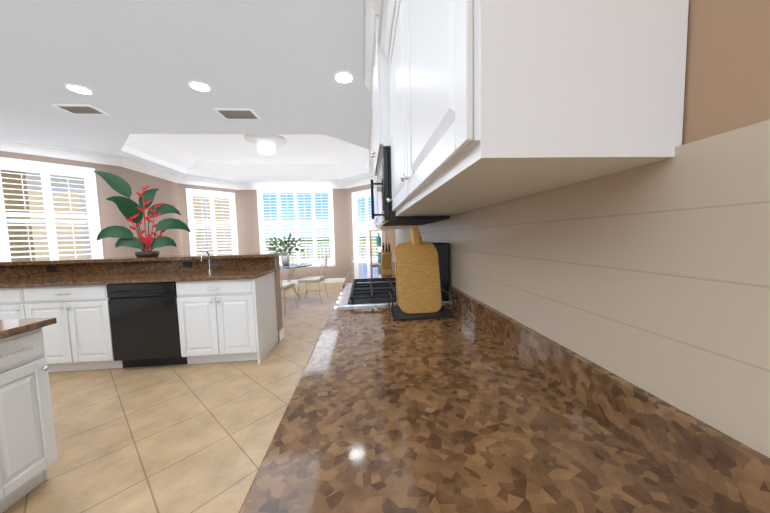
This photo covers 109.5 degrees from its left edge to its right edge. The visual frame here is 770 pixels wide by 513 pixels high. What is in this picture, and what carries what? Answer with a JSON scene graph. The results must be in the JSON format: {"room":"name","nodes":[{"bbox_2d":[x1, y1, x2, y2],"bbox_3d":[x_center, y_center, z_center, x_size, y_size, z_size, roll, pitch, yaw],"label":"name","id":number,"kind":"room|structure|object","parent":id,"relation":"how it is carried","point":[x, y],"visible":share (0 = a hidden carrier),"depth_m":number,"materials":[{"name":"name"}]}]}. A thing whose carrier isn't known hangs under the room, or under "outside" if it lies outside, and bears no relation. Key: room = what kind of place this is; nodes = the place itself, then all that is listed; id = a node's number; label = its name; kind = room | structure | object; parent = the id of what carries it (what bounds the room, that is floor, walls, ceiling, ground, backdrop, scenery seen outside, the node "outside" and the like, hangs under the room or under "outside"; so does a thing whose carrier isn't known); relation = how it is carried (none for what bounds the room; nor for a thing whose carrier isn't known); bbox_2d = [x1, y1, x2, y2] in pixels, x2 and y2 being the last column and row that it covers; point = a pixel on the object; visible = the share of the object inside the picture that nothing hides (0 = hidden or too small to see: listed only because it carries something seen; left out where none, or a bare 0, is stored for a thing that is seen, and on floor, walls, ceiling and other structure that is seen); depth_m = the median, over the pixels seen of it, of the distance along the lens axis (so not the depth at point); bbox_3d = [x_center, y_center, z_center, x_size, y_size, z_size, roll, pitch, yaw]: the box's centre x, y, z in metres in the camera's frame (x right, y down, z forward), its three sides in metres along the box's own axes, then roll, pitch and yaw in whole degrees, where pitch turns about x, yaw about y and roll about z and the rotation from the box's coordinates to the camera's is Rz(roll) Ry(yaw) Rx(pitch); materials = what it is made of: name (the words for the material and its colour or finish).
{"room":"dining room and kitchen","nodes":[
{"label":"dining room and kitchen","id":0,"kind":"room"},
{"bbox_2d":[94,171,189,256],"bbox_3d":[-3.006,-0.505,3.420,0.694,1.019,0.587,-2,4,-4],"label":"arrangement","id":1,"kind":"object","parent":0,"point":[132,211],"visible":1,"depth_m":3.38,"materials":[{"name":"green plant"}]},
{"bbox_2d":[2,282,343,512],"bbox_3d":[-4.742,1.354,1.795,11.500,0.080,13.700,-2,4,-4],"label":"floor","id":2,"kind":"structure","parent":0,"point":[190,438],"depth_m":1.94,"materials":[{"name":"tile"}]},
{"bbox_2d":[0,290,30,319],"bbox_3d":[-3.968,0.749,2.996,0.861,0.920,0.640,-2,4,-4],"label":"base cabinet","id":3,"kind":"object","parent":2,"relation":"on","point":[13,303],"depth_m":2.69,"materials":[{"name":"white paint"}]},
{"bbox_2d":[0,321,57,512],"bbox_3d":[-2.072,0.862,0.896,0.647,0.885,1.201,-2,4,-4],"label":"kitchen island","id":4,"kind":"object","parent":2,"relation":"on","point":[28,452],"depth_m":1.38,"materials":[{"name":"white paint"}]},
{"bbox_2d":[0,317,56,336],"bbox_3d":[-2.160,0.409,0.807,0.810,0.035,1.335,-2,4,-4],"label":"island countertop","id":5,"kind":"structure","parent":4,"relation":"on","point":[10,325],"depth_m":1.39,"materials":[{"name":"stone"}]},
{"bbox_2d":[28,286,111,371],"bbox_3d":[-3.240,0.726,3.050,0.840,0.920,0.640,-2,4,-4],"label":"base cabinet","id":6,"kind":"object","parent":2,"relation":"on","point":[80,339],"depth_m":2.75,"materials":[{"name":"white paint"}]},
{"bbox_2d":[104,282,187,367],"bbox_3d":[-2.495,0.702,3.106,0.775,0.920,0.640,-2,4,-4],"label":"dishwasher","id":7,"kind":"object","parent":2,"relation":"on","point":[117,312],"depth_m":2.80,"materials":[{"name":"black metal"}]},
{"bbox_2d":[180,274,277,363],"bbox_3d":[-1.772,0.679,3.160,0.794,0.920,0.640,-2,4,-4],"label":"base cabinet","id":8,"kind":"object","parent":2,"relation":"on","point":[224,321],"depth_m":2.86,"materials":[{"name":"white paint"}]},
{"bbox_2d":[0,270,275,289],"bbox_3d":[-3.213,0.253,2.949,3.721,0.035,0.782,-2,4,-4],"label":"countertop","id":9,"kind":"structure","parent":8,"relation":"on","point":[54,281],"depth_m":2.82,"materials":[{"name":"brown stone"}]},
{"bbox_2d":[280,274,297,315],"bbox_3d":[-1.950,0.507,4.934,0.495,1.012,0.588,-1,4,6],"label":"dining chair","id":10,"kind":"object","parent":2,"relation":"on","point":[286,285],"visible":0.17,"depth_m":4.90,"materials":[{"name":"beige fabric"}]},
{"bbox_2d":[268,233,312,301],"bbox_3d":[-2.198,0.219,5.935,1.210,1.473,1.210,-2,4,-4],"label":"dining table","id":11,"kind":"object","parent":2,"relation":"on","point":[285,261],"visible":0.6,"depth_m":5.83,"materials":[{"name":"clear glass"}]},
{"bbox_2d":[297,253,328,303],"bbox_3d":[-1.496,0.442,5.698,0.588,1.012,0.495,-1,4,4],"label":"dining chair","id":12,"kind":"object","parent":2,"relation":"on","point":[312,279],"visible":1,"depth_m":5.57,"materials":[{"name":"beige metal"}]},
{"bbox_2d":[334,241,449,308],"bbox_3d":[-0.002,0.530,1.958,0.723,1.250,0.776,-2,4,-4],"label":"range","id":13,"kind":"object","parent":2,"relation":"on","point":[372,292],"visible":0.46,"depth_m":1.62,"materials":[{"name":"grey metal"}]},
{"bbox_2d":[0,0,378,190],"bbox_3d":[-4.825,-1.777,1.578,11.500,0.300,13.700,-2,4,-4],"label":"ceiling","id":14,"kind":"structure","parent":0,"point":[137,66],"depth_m":2.80,"materials":[{"name":"white paint"}]},
{"bbox_2d":[64,83,93,94],"bbox_3d":[-3.213,-1.754,2.862,0.213,0.010,0.213,-2,4,-10],"label":"recessed light","id":15,"kind":"object","parent":14,"relation":"in","point":[79,89],"depth_m":2.86,"materials":[{"name":"white"}]},
{"bbox_2d":[52,104,108,114],"bbox_3d":[-3.665,-1.770,3.287,0.400,0.011,0.250,-2,4,-4],"label":"ceiling vent","id":16,"kind":"object","parent":14,"relation":"in","point":[75,109],"depth_m":3.27,"materials":[{"name":"white metal"}]},
{"bbox_2d":[187,81,211,91],"bbox_3d":[-1.950,-1.788,2.869,0.213,0.010,0.213,-2,4,-10],"label":"recessed light","id":17,"kind":"object","parent":14,"relation":"in","point":[196,85],"depth_m":2.86,"materials":[{"name":"white"}]},
{"bbox_2d":[214,108,260,119],"bbox_3d":[-1.894,-1.833,3.516,0.450,0.011,0.300,-2,4,-4],"label":"ceiling vent","id":18,"kind":"object","parent":14,"relation":"in","point":[226,114],"depth_m":3.51,"materials":[{"name":"white metal"}]},
{"bbox_2d":[244,134,286,154],"bbox_3d":[-2.281,-2.124,5.238,0.760,0.250,0.760,-2,4,-4],"label":"light","id":19,"kind":"object","parent":14,"relation":"attached to","point":[267,144],"visible":0.92,"depth_m":5.12,"materials":[{"name":"white glass"}]},
{"bbox_2d":[333,71,353,83],"bbox_3d":[-0.420,-1.822,2.777,0.213,0.010,0.213,-4,5,-28],"label":"recessed light","id":20,"kind":"object","parent":14,"relation":"in","point":[343,77],"depth_m":2.77,"materials":[{"name":"white"}]},
{"bbox_2d":[274,256,282,340],"bbox_3d":[-3.319,0.608,3.438,3.870,1.105,0.150,-2,4,-4],"label":"wall","id":21,"kind":"structure","parent":0,"point":[278,300],"depth_m":3.52,"materials":[{"name":"beige paint"}]},
{"bbox_2d":[0,258,275,277],"bbox_3d":[-3.248,0.135,3.322,3.716,0.149,0.020,-2,4,-4],"label":"backsplash","id":22,"kind":"structure","parent":21,"relation":"attached to","point":[162,265],"depth_m":3.31,"materials":[{"name":"brown stone"}]},
{"bbox_2d":[279,327,284,340],"bbox_3d":[-3.298,1.093,3.480,3.886,0.130,0.166,-2,4,-4],"label":"baseboard","id":23,"kind":"structure","parent":21,"relation":"attached to","point":[282,333],"depth_m":3.61,"materials":[{"name":"white"}]},
{"bbox_2d":[343,262,395,287],"bbox_3d":[-0.085,0.179,3.327,0.705,0.035,2.006,-2,4,-4],"label":"countertop","id":24,"kind":"structure","parent":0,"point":[357,271],"depth_m":3.04,"materials":[{"name":"stone"}]},
{"bbox_2d":[369,230,387,264],"bbox_3d":[-0.091,-0.140,4.032,0.256,0.500,0.376,-2,4,-4],"label":"stand","id":25,"kind":"object","parent":24,"relation":"on","point":[378,239],"visible":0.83,"depth_m":3.95,"materials":[{"name":"brown"}]},
{"bbox_2d":[381,243,391,274],"bbox_3d":[0.013,0.024,2.850,0.100,0.333,0.185,-2,4,-4],"label":"knife block","id":26,"kind":"object","parent":24,"relation":"on","point":[386,253],"visible":1,"depth_m":2.80,"materials":[{"name":"brown wood"}]},
{"bbox_2d":[0,0,769,279],"bbox_3d":[-4.797,-0.149,1.592,10.756,2.950,12.806,-2,4,-4],"label":"wall","id":27,"kind":"structure","parent":0,"point":[727,79],"depth_m":0.42,"materials":[{"name":"beige paint"}]},
{"bbox_2d":[0,157,103,259],"bbox_3d":[-5.585,-0.576,4.545,0.198,1.934,1.186,2,5,40],"label":"window shutters","id":28,"kind":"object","parent":27,"relation":"in","point":[47,170],"depth_m":4.51,"materials":[{"name":"white wood"}]},
{"bbox_2d":[0,137,373,189],"bbox_3d":[-4.837,-1.535,1.493,10.450,0.170,12.500,-2,4,-4],"label":"crown molding","id":29,"kind":"structure","parent":27,"relation":"attached to","point":[26,147],"depth_m":5.52,"materials":[{"name":"white"}]},
{"bbox_2d":[185,188,238,254],"bbox_3d":[-4.655,-0.823,7.376,0.198,1.889,1.201,2,5,41],"label":"window","id":30,"kind":"structure","parent":27,"relation":"in","point":[210,194],"depth_m":7.33,"materials":[{"name":"white wood"}]},
{"bbox_2d":[256,188,335,266],"bbox_3d":[-2.590,-0.861,8.043,2.200,2.363,0.198,-2,4,-4],"label":"window","id":31,"kind":"structure","parent":27,"relation":"in","point":[315,262],"depth_m":8.00,"materials":[{"name":"white wood"}]},
{"bbox_2d":[280,278,345,283],"bbox_3d":[-4.762,1.257,1.687,10.450,0.130,12.500,-2,4,-4],"label":"baseboard","id":32,"kind":"structure","parent":27,"relation":"attached to","point":[333,280],"depth_m":8.15,"materials":[{"name":"white"}]},
{"bbox_2d":[351,189,381,262],"bbox_3d":[-0.478,-0.806,7.670,1.161,2.089,0.198,2,5,41],"label":"window","id":33,"kind":"structure","parent":27,"relation":"in","point":[366,194],"depth_m":7.75,"materials":[{"name":"white wood"}]},
{"bbox_2d":[371,140,378,179],"bbox_3d":[0.122,-1.038,2.027,0.410,0.780,0.446,-2,4,-4],"label":"upper cabinet","id":34,"kind":"object","parent":27,"relation":"attached to","point":[375,170],"depth_m":2.21,"materials":[{"name":"white paint"}]},
{"bbox_2d":[371,0,390,167],"bbox_3d":[0.147,-1.016,1.700,0.410,0.780,0.446,-2,4,-4],"label":"upper cabinet","id":35,"kind":"object","parent":27,"relation":"attached to","point":[378,7],"depth_m":1.48,"materials":[{"name":"white paint"}]},
{"bbox_2d":[370,148,448,225],"bbox_3d":[0.120,-0.430,1.903,0.426,0.395,0.766,-2,4,-4],"label":"over-the-range microwave","id":36,"kind":"object","parent":35,"relation":"attached to","point":[386,215],"visible":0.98,"depth_m":1.55,"materials":[{"name":"black metal"}]},
{"bbox_2d":[375,180,410,227],"bbox_3d":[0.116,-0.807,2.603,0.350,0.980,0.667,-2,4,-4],"label":"upper cabinet","id":37,"kind":"object","parent":27,"relation":"attached to","point":[376,217],"depth_m":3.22,"materials":[{"name":"white paint"}]},
{"bbox_2d":[387,0,490,215],"bbox_3d":[0.226,-0.672,1.194,0.350,0.900,0.615,-2,4,-4],"label":"upper cabinet","id":38,"kind":"object","parent":27,"relation":"attached to","point":[392,20],"depth_m":1.27,"materials":[{"name":"white paint"}]},
{"bbox_2d":[395,0,702,207],"bbox_3d":[0.264,-0.639,0.699,0.350,0.900,0.621,-2,4,-4],"label":"upper cabinet","id":39,"kind":"object","parent":27,"relation":"attached to","point":[500,101],"depth_m":0.42,"materials":[{"name":"white paint"}]},
{"bbox_2d":[447,284,769,512],"bbox_3d":[0.322,0.169,2.323,0.020,0.099,4.065,-2,4,-4],"label":"backsplash","id":40,"kind":"structure","parent":27,"relation":"attached to","point":[728,471],"depth_m":0.47,"materials":[{"name":"brown stone"}]},
{"bbox_2d":[239,304,722,512],"bbox_3d":[0.101,0.341,0.918,0.705,0.035,1.281,-2,4,-4],"label":"countertop","id":41,"kind":"structure","parent":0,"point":[383,414],"depth_m":0.52,"materials":[{"name":"brown stone"}]},
{"bbox_2d":[388,226,453,320],"bbox_3d":[0.170,0.066,1.372,0.298,0.444,0.220,-2,4,-4],"label":"cutting boards","id":42,"kind":"object","parent":41,"relation":"on","point":[419,292],"visible":1,"depth_m":1.37,"materials":[{"name":"brown wood"}]},
{"label":"outside","id":43,"kind":"structure","parent":0,"visible":0},
{"bbox_2d":[263,193,377,260],"bbox_3d":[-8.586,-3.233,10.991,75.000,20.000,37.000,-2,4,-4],"label":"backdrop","id":44,"kind":"structure","parent":43,"point":[306,200],"depth_m":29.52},
{"bbox_3d":[-6.316,0.900,9.233,16.000,0.080,2.200,-2,4,-4],"label":"ground","id":45,"kind":"structure","parent":43,"visible":0},
{"bbox_2d":[28,191,231,258],"bbox_3d":[-9.555,-0.694,9.605,8.700,3.220,0.250,-2,4,-4],"label":"lanai","id":46,"kind":"object","parent":45,"relation":"on","point":[217,202],"visible":0.02,"depth_m":9.46,"materials":[{"name":"beige"}]},
{"bbox_2d":[196,245,378,260],"bbox_3d":[-2.587,0.179,9.370,7.600,1.140,0.100,-2,4,-4],"label":"railing","id":47,"kind":"object","parent":45,"relation":"on","point":[301,252],"visible":0.08,"depth_m":9.31,"materials":[{"name":"white"}]}
]}

